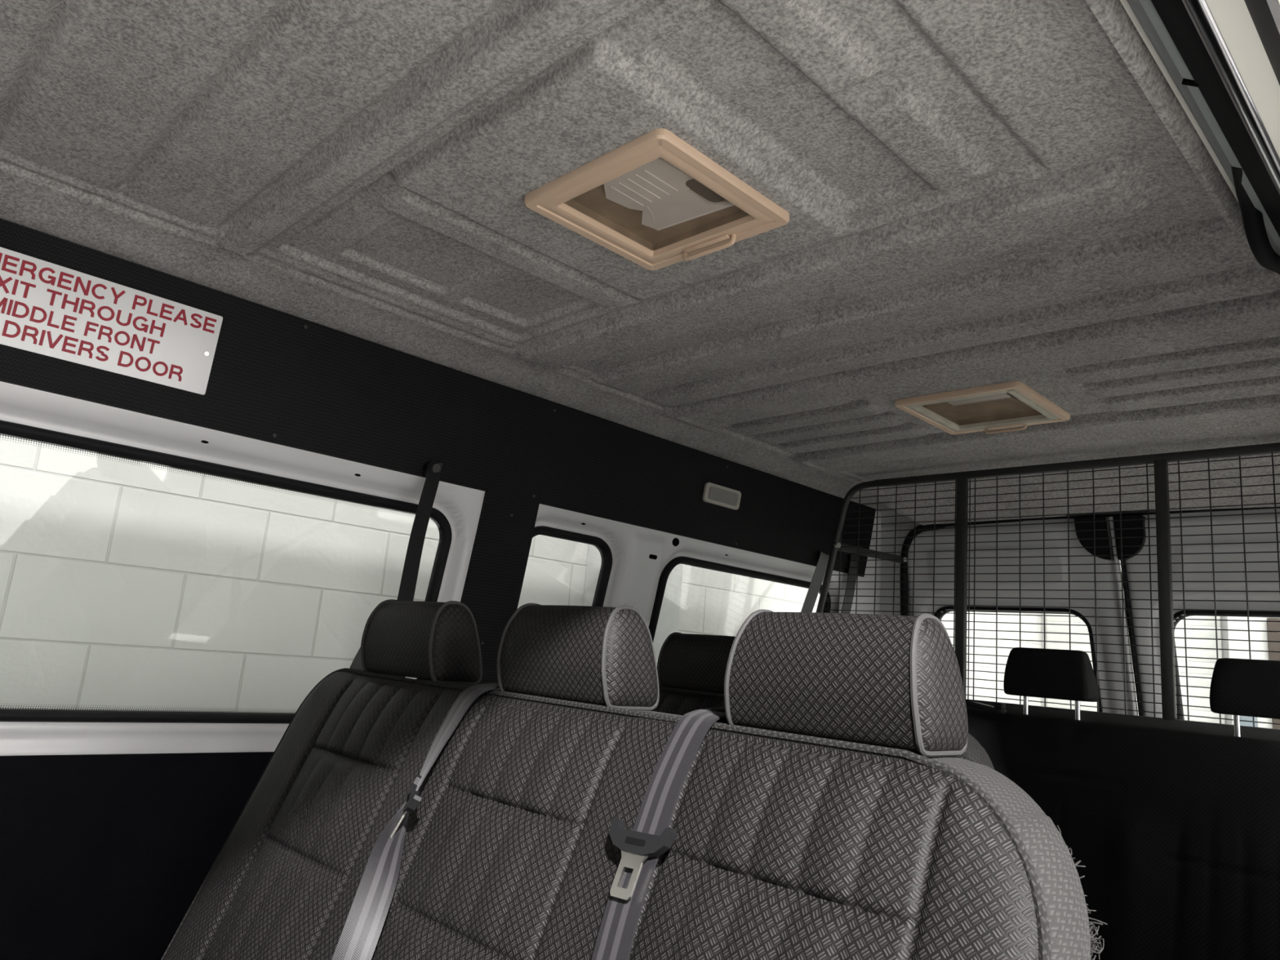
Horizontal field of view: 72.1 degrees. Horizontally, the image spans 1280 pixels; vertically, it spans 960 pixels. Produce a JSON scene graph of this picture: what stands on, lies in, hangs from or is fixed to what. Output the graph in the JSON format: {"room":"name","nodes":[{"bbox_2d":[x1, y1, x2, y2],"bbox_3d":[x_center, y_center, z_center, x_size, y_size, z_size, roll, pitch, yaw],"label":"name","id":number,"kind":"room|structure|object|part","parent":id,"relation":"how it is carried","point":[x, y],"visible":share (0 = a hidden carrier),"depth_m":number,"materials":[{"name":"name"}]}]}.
{"room":"vehicle interior","nodes":[
{"label":"vehicle interior","id":0,"kind":"room"},
{"bbox_2d":[0,381,880,755],"bbox_3d":[-0.651,0.666,2.389,4.400,1.933,0.491,16,-16,-43],"label":"window frame","id":1,"kind":"structure","parent":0,"point":[640,555],"depth_m":2.07,"materials":[{"name":"white paint"}]},
{"bbox_2d":[0,247,222,395],"bbox_3d":[-1.112,-0.321,1.710,0.547,0.173,0.028,16,-16,-43],"label":"exit sign","id":2,"kind":"object","parent":1,"relation":"attached to","point":[47,308],"visible":1,"depth_m":1.75,"materials":[{"name":"white plastic"}]},
{"bbox_2d":[0,751,274,959],"bbox_3d":[-0.768,1.167,2.329,4.350,0.906,0.293,16,-16,-43],"label":"side wall panel","id":3,"kind":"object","parent":1,"relation":"attached to","point":[103,856],"depth_m":1.88,"materials":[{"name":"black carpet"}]},
{"bbox_2d":[0,419,452,724],"bbox_3d":[-1.293,0.169,1.666,2.074,0.571,0.147,16,-16,-43],"label":"window","id":4,"kind":"structure","parent":1,"relation":"in","point":[7,428],"depth_m":1.94,"materials":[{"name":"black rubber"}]},
{"bbox_2d":[349,461,443,670],"bbox_3d":[-0.537,0.280,1.944,0.184,0.768,0.537,3,-12,11],"label":"belt","id":5,"kind":"object","parent":1,"relation":"hanging from","point":[432,470],"visible":0.31,"depth_m":2.07,"materials":[{"name":"black fabric"}]},
{"bbox_3d":[-0.536,-0.028,2.265,0.042,0.042,0.027,16,-16,-43],"label":"anchor plate","id":6,"kind":"part","parent":5,"relation":"part of","materials":[{"name":"black plastic"}]},
{"bbox_2d":[0,218,875,577],"bbox_3d":[-0.503,-0.147,2.315,4.190,0.299,0.062,16,-16,-43],"label":"trim","id":7,"kind":"structure","parent":1,"relation":"attached to","point":[276,376],"depth_m":2.25,"materials":[{"name":"black plastic"}]},
{"bbox_2d":[460,488,539,684],"bbox_3d":[-0.572,0.849,2.459,0.182,1.612,0.439,16,-16,-43],"label":"trim","id":8,"kind":"structure","parent":1,"relation":"attached to","point":[493,584],"depth_m":2.45,"materials":[{"name":"black plastic"}]},
{"bbox_2d":[532,525,612,606],"bbox_3d":[-0.275,0.446,2.650,0.371,0.582,0.149,16,-16,-43],"label":"window","id":9,"kind":"structure","parent":1,"relation":"in","point":[603,548],"depth_m":2.75,"materials":[{"name":"black rubber"}]},
{"bbox_2d":[702,482,741,510],"bbox_3d":[0.287,0.057,3.061,0.188,0.066,0.021,16,-16,-43],"label":"lamp","id":10,"kind":"object","parent":1,"relation":"attached to","point":[714,494],"visible":1,"depth_m":3.05,"materials":[{"name":"grey plastic"}]},
{"bbox_2d":[648,556,831,642],"bbox_3d":[0.375,0.630,3.279,1.010,0.577,0.148,16,-16,-43],"label":"window","id":11,"kind":"structure","parent":1,"relation":"in","point":[664,575],"depth_m":3.08,"materials":[{"name":"black rubber"}]},
{"bbox_2d":[800,551,829,612],"bbox_3d":[0.623,0.539,3.341,0.288,0.571,0.049,16,-16,-43],"label":"belt","id":12,"kind":"object","parent":1,"relation":"hanging from","point":[820,569],"visible":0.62,"depth_m":3.40,"materials":[{"name":"grey fabric"}]},
{"bbox_2d":[0,435,1042,713],"bbox_3d":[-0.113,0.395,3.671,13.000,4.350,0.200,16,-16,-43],"label":"wall","id":13,"kind":"structure","parent":0,"point":[122,584],"depth_m":2.44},
{"bbox_2d":[0,0,1279,525],"bbox_3d":[0.199,-0.355,1.708,4.270,0.154,1.838,16,-16,-43],"label":"ceiling","id":14,"kind":"structure","parent":0,"point":[975,193],"depth_m":1.48,"materials":[{"name":"grey fabric"}]},
{"bbox_2d":[524,128,789,270],"bbox_3d":[0.027,-0.451,1.460,0.315,0.052,0.326,16,-16,-43],"label":"roof hatch","id":15,"kind":"object","parent":14,"relation":"attached to","point":[655,201],"visible":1,"depth_m":1.45,"materials":[{"name":"beige plastic"}]},
{"bbox_2d":[604,157,733,231],"bbox_3d":[0.029,-0.465,1.430,0.173,0.007,0.186,-5,-15,41],"label":"vent","id":16,"kind":"object","parent":15,"relation":"attached to","point":[653,191],"depth_m":1.43,"materials":[{"name":"white plastic"}]},
{"bbox_3d":[0.118,-0.409,1.546,0.017,0.021,0.120,16,-16,-43],"label":"handle","id":17,"kind":"part","parent":15,"relation":"part of","materials":[{"name":"beige plastic"}]},
{"bbox_2d":[894,381,1070,434],"bbox_3d":[0.926,-0.190,2.380,0.346,0.052,0.340,16,-16,-43],"label":"roof hatch","id":18,"kind":"object","parent":14,"relation":"attached to","point":[1012,404],"visible":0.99,"depth_m":2.41,"materials":[{"name":"beige plastic"}]},
{"bbox_2d":[946,392,1017,405],"bbox_3d":[0.903,-0.214,2.313,0.082,0.005,0.180,16,-16,-43],"label":"vent","id":19,"kind":"object","parent":18,"relation":"attached to","point":[1001,396],"depth_m":2.31,"materials":[{"name":"white plastic"}]},
{"bbox_3d":[1.028,-0.146,2.477,0.017,0.021,0.120,16,-16,-43],"label":"handle","id":20,"kind":"part","parent":18,"relation":"part of","materials":[{"name":"beige plastic"}]},
{"bbox_3d":[0.945,-0.183,2.359,0.295,0.004,0.236,16,-16,-43],"label":"catch rail","id":21,"kind":"part","parent":18,"relation":"part of","materials":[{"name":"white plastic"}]},
{"bbox_2d":[816,442,1279,741],"bbox_3d":[1.431,0.390,2.946,0.598,0.784,1.722,16,-16,-43],"label":"partition","id":22,"kind":"structure","parent":14,"relation":"attached to","point":[1169,721],"depth_m":2.65,"materials":[{"name":"black metal"}]},
{"bbox_3d":[0.739,0.378,3.264,0.025,0.749,0.303,16,-16,-43],"label":"frame","id":23,"kind":"part","parent":22,"relation":"part of","materials":[{"name":"black metal"}]},
{"bbox_2d":[840,554,859,613],"bbox_3d":[0.821,0.614,3.605,0.130,0.652,0.051,-4,-14,37],"label":"belt","id":24,"kind":"object","parent":22,"relation":"hanging from","point":[853,557],"visible":0.4,"depth_m":3.62,"materials":[{"name":"grey fabric"}]},
{"bbox_3d":[0.853,0.381,3.148,0.008,0.740,0.599,16,-16,-43],"label":"panel","id":25,"kind":"part","parent":22,"relation":"part of","materials":[{"name":"black metal"}]},
{"bbox_3d":[1.069,0.355,2.926,0.026,0.745,0.032,16,-16,-43],"label":"post","id":26,"kind":"part","parent":22,"relation":"part of","materials":[{"name":"black metal"}]},
{"bbox_3d":[1.284,0.331,2.716,0.008,0.740,0.574,16,-16,-43],"label":"panel","id":27,"kind":"part","parent":22,"relation":"part of","materials":[{"name":"black metal"}]},
{"bbox_3d":[1.340,-0.042,2.763,0.025,0.025,1.340,16,-16,-43],"label":"rail","id":28,"kind":"part","parent":22,"relation":"part of","materials":[{"name":"black metal"}]},
{"bbox_3d":[1.208,0.705,2.685,0.030,0.030,1.720,16,-16,-43],"label":"rail","id":29,"kind":"part","parent":22,"relation":"part of","materials":[{"name":"black metal"}]},
{"bbox_2d":[995,506,1279,521],"bbox_3d":[1.831,0.107,2.988,0.012,0.012,1.250,16,-16,-43],"label":"trim","id":30,"kind":"structure","parent":22,"relation":"attached to","point":[1260,508],"depth_m":3.07,"materials":[{"name":"black rubber"}]},
{"bbox_3d":[1.494,0.305,2.501,0.026,0.745,0.032,16,-16,-43],"label":"post","id":31,"kind":"part","parent":22,"relation":"part of","materials":[{"name":"black metal"}]},
{"bbox_3d":[1.676,0.285,2.324,0.008,0.740,0.479,16,-16,-43],"label":"panel","id":32,"kind":"part","parent":22,"relation":"part of","materials":[{"name":"black metal"}]},
{"bbox_2d":[1085,0,1242,231],"bbox_3d":[0.067,-0.621,0.514,2.352,0.033,0.019,16,-16,-43],"label":"trim","id":33,"kind":"structure","parent":14,"relation":"attached to","point":[1112,15],"depth_m":1.06,"materials":[{"name":"grey fabric"}]},
{"bbox_2d":[1120,0,1239,203],"bbox_3d":[0.070,-0.626,0.489,2.320,0.024,0.013,16,-16,-43],"label":"trim","id":34,"kind":"structure","parent":14,"relation":"attached to","point":[1125,3],"depth_m":1.03,"materials":[{"name":"white paint"}]},
{"bbox_2d":[1127,0,1279,255],"bbox_3d":[0.161,-0.635,0.544,2.520,0.179,0.040,16,-16,-43],"label":"trim","id":35,"kind":"structure","parent":14,"relation":"attached to","point":[1144,11],"depth_m":0.99,"materials":[{"name":"grey"}]},
{"bbox_2d":[1151,0,1279,275],"bbox_3d":[0.198,-0.548,0.541,2.603,0.107,0.085,16,-16,-43],"label":"seal","id":36,"kind":"structure","parent":14,"relation":"attached to","point":[1190,24],"depth_m":0.95,"materials":[{"name":"black rubber"}]},
{"bbox_3d":[0.187,-0.519,0.484,2.520,0.026,0.024,16,-16,-43],"label":"bulb","id":37,"kind":"part","parent":36,"relation":"part of","materials":[{"name":"silver metal"}]},
{"bbox_2d":[880,511,1116,616],"bbox_3d":[1.821,0.966,3.155,0.633,2.050,2.340,16,-16,-43],"label":"wall","id":38,"kind":"structure","parent":0,"point":[887,607],"depth_m":3.79,"materials":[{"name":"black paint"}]},
{"bbox_2d":[900,520,1022,615],"bbox_3d":[1.221,0.644,3.544,0.220,0.943,0.663,8,-12,-17],"label":"trim","id":39,"kind":"structure","parent":38,"relation":"attached to","point":[904,593],"depth_m":3.70,"materials":[{"name":"black rubber"}]},
{"bbox_2d":[899,512,1138,715],"bbox_3d":[1.511,1.104,3.444,0.618,1.847,0.851,16,-16,-43],"label":"door","id":40,"kind":"structure","parent":38,"relation":"in","point":[1117,695],"depth_m":3.32,"materials":[{"name":"white paint"}]},
{"bbox_2d":[1108,508,1279,719],"bbox_3d":[2.103,1.035,2.851,0.618,1.847,0.855,16,-16,-43],"label":"door","id":41,"kind":"structure","parent":38,"relation":"in","point":[1257,518],"depth_m":2.97,"materials":[{"name":"white paint"}]},
{"bbox_3d":[0.040,1.547,1.420,4.500,0.060,2.100,16,-16,-43],"label":"floor","id":42,"kind":"structure","parent":0,"visible":0},
{"bbox_2d":[160,599,1107,959],"bbox_3d":[-0.406,0.724,0.886,0.860,1.265,1.406,16,-16,-43],"label":"seat","id":43,"kind":"object","parent":42,"relation":"on","point":[834,813],"visible":0.95,"depth_m":0.98,"materials":[{"name":"grey fabric"}]},
{"bbox_2d":[331,682,498,959],"bbox_3d":[-0.315,0.591,1.173,0.426,0.662,0.115,16,-16,-43],"label":"belt","id":44,"kind":"object","parent":43,"relation":"hanging from","point":[363,926],"visible":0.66,"depth_m":1.15,"materials":[{"name":"grey fabric"}]},
{"bbox_3d":[-0.327,0.461,1.190,0.021,0.048,0.040,7,-12,-12],"label":"tongue plate","id":45,"kind":"part","parent":44,"relation":"part of","materials":[{"name":"silver metal"}]},
{"bbox_2d":[591,705,727,959],"bbox_3d":[-0.024,0.569,0.874,0.088,0.688,0.439,-4,-14,38],"label":"belt","id":46,"kind":"object","parent":43,"relation":"on","point":[651,835],"visible":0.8,"depth_m":0.92,"materials":[{"name":"grey fabric"}]},
{"bbox_3d":[-0.013,0.408,0.907,0.020,0.045,0.038,16,-16,-43],"label":"tongue plate","id":47,"kind":"part","parent":46,"relation":"part of","materials":[{"name":"silver metal"}]},
{"bbox_2d":[651,631,994,768],"bbox_3d":[-0.008,0.892,1.556,0.860,1.265,0.995,16,-16,-43],"label":"seat","id":48,"kind":"object","parent":42,"relation":"on","point":[691,668],"visible":0.12,"depth_m":2.02,"materials":[{"name":"grey fabric"}]},
{"bbox_3d":[0.129,0.799,1.703,0.323,0.728,0.975,16,-16,-43],"label":"backrest","id":49,"kind":"part","parent":48,"relation":"part of","materials":[{"name":"grey fabric"}]},
{"bbox_2d":[966,647,1279,959],"bbox_3d":[0.672,1.025,2.089,0.818,1.288,1.706,16,-16,-43],"label":"seat","id":50,"kind":"object","parent":42,"relation":"on","point":[1175,834],"visible":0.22,"depth_m":1.97,"materials":[{"name":"black fabric"}]},
{"bbox_3d":[1.022,0.606,2.329,0.012,0.085,0.012,16,-16,-43],"label":"post","id":51,"kind":"part","parent":50,"relation":"part of","materials":[{"name":"silver metal"}]},
{"bbox_3d":[1.114,0.596,2.237,0.012,0.085,0.012,16,-16,-43],"label":"post","id":52,"kind":"part","parent":50,"relation":"part of","materials":[{"name":"silver metal"}]},
{"bbox_3d":[1.356,0.567,1.995,0.012,0.085,0.012,16,-16,-43],"label":"post","id":53,"kind":"part","parent":50,"relation":"part of","materials":[{"name":"silver metal"}]},
{"bbox_3d":[1.693,0.678,1.465,2.350,1.935,0.487,16,-16,-43],"label":"wall","id":54,"kind":"structure","parent":0,"visible":0},
{"bbox_2d":[1205,0,1279,158],"bbox_3d":[0.836,-0.441,1.096,4.300,0.231,0.055,16,-16,-43],"label":"trim","id":55,"kind":"structure","parent":54,"relation":"attached to","point":[1233,20],"depth_m":0.84,"materials":[{"name":"white paint"}]},
{"bbox_2d":[1244,0,1279,85],"bbox_3d":[0.209,-0.506,0.442,2.500,0.034,0.026,16,-16,-43],"label":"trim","id":56,"kind":"structure","parent":54,"relation":"attached to","point":[1264,14],"depth_m":0.78,"materials":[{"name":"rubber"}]},
{"label":"outside","id":57,"kind":"structure","parent":0,"visible":0},
{"bbox_2d":[1226,616,1272,728],"bbox_3d":[3.821,1.118,5.498,0.120,4.400,0.210,16,-16,-43],"label":"column","id":58,"kind":"structure","parent":57,"point":[1241,625],"depth_m":5.47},
{"bbox_2d":[1240,715,1257,727],"bbox_3d":[3.663,2.180,5.245,0.020,2.100,0.100,16,-16,-43],"label":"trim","id":59,"kind":"structure","parent":58,"relation":"attached to","point":[1242,717],"depth_m":5.38,"materials":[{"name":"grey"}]},
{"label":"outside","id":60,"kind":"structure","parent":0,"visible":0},
{"bbox_2d":[582,544,683,666],"bbox_3d":[-0.020,0.397,3.516,0.400,4.400,0.150,16,-16,-43],"label":"wall","id":61,"kind":"structure","parent":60,"point":[668,617],"depth_m":3.50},
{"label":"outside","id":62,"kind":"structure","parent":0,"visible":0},
{"bbox_2d":[1041,613,1275,724],"bbox_3d":[5.064,1.040,4.586,0.200,4.400,6.500,16,-16,-43],"label":"wall","id":63,"kind":"structure","parent":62,"point":[1224,623],"depth_m":5.74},
{"bbox_2d":[1046,561,1226,724],"bbox_3d":[4.410,1.489,4.943,0.030,3.432,4.100,16,-16,-43],"label":"garage door","id":64,"kind":"structure","parent":63,"relation":"in","point":[1190,624],"depth_m":5.81,"materials":[{"name":"white metal"}]},
{"bbox_2d":[1266,617,1279,728],"bbox_3d":[4.120,1.991,4.879,0.120,2.400,0.930,16,-16,-43],"label":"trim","id":65,"kind":"structure","parent":63,"relation":"attached to","point":[1271,626],"depth_m":5.35,"materials":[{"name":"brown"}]}
]}

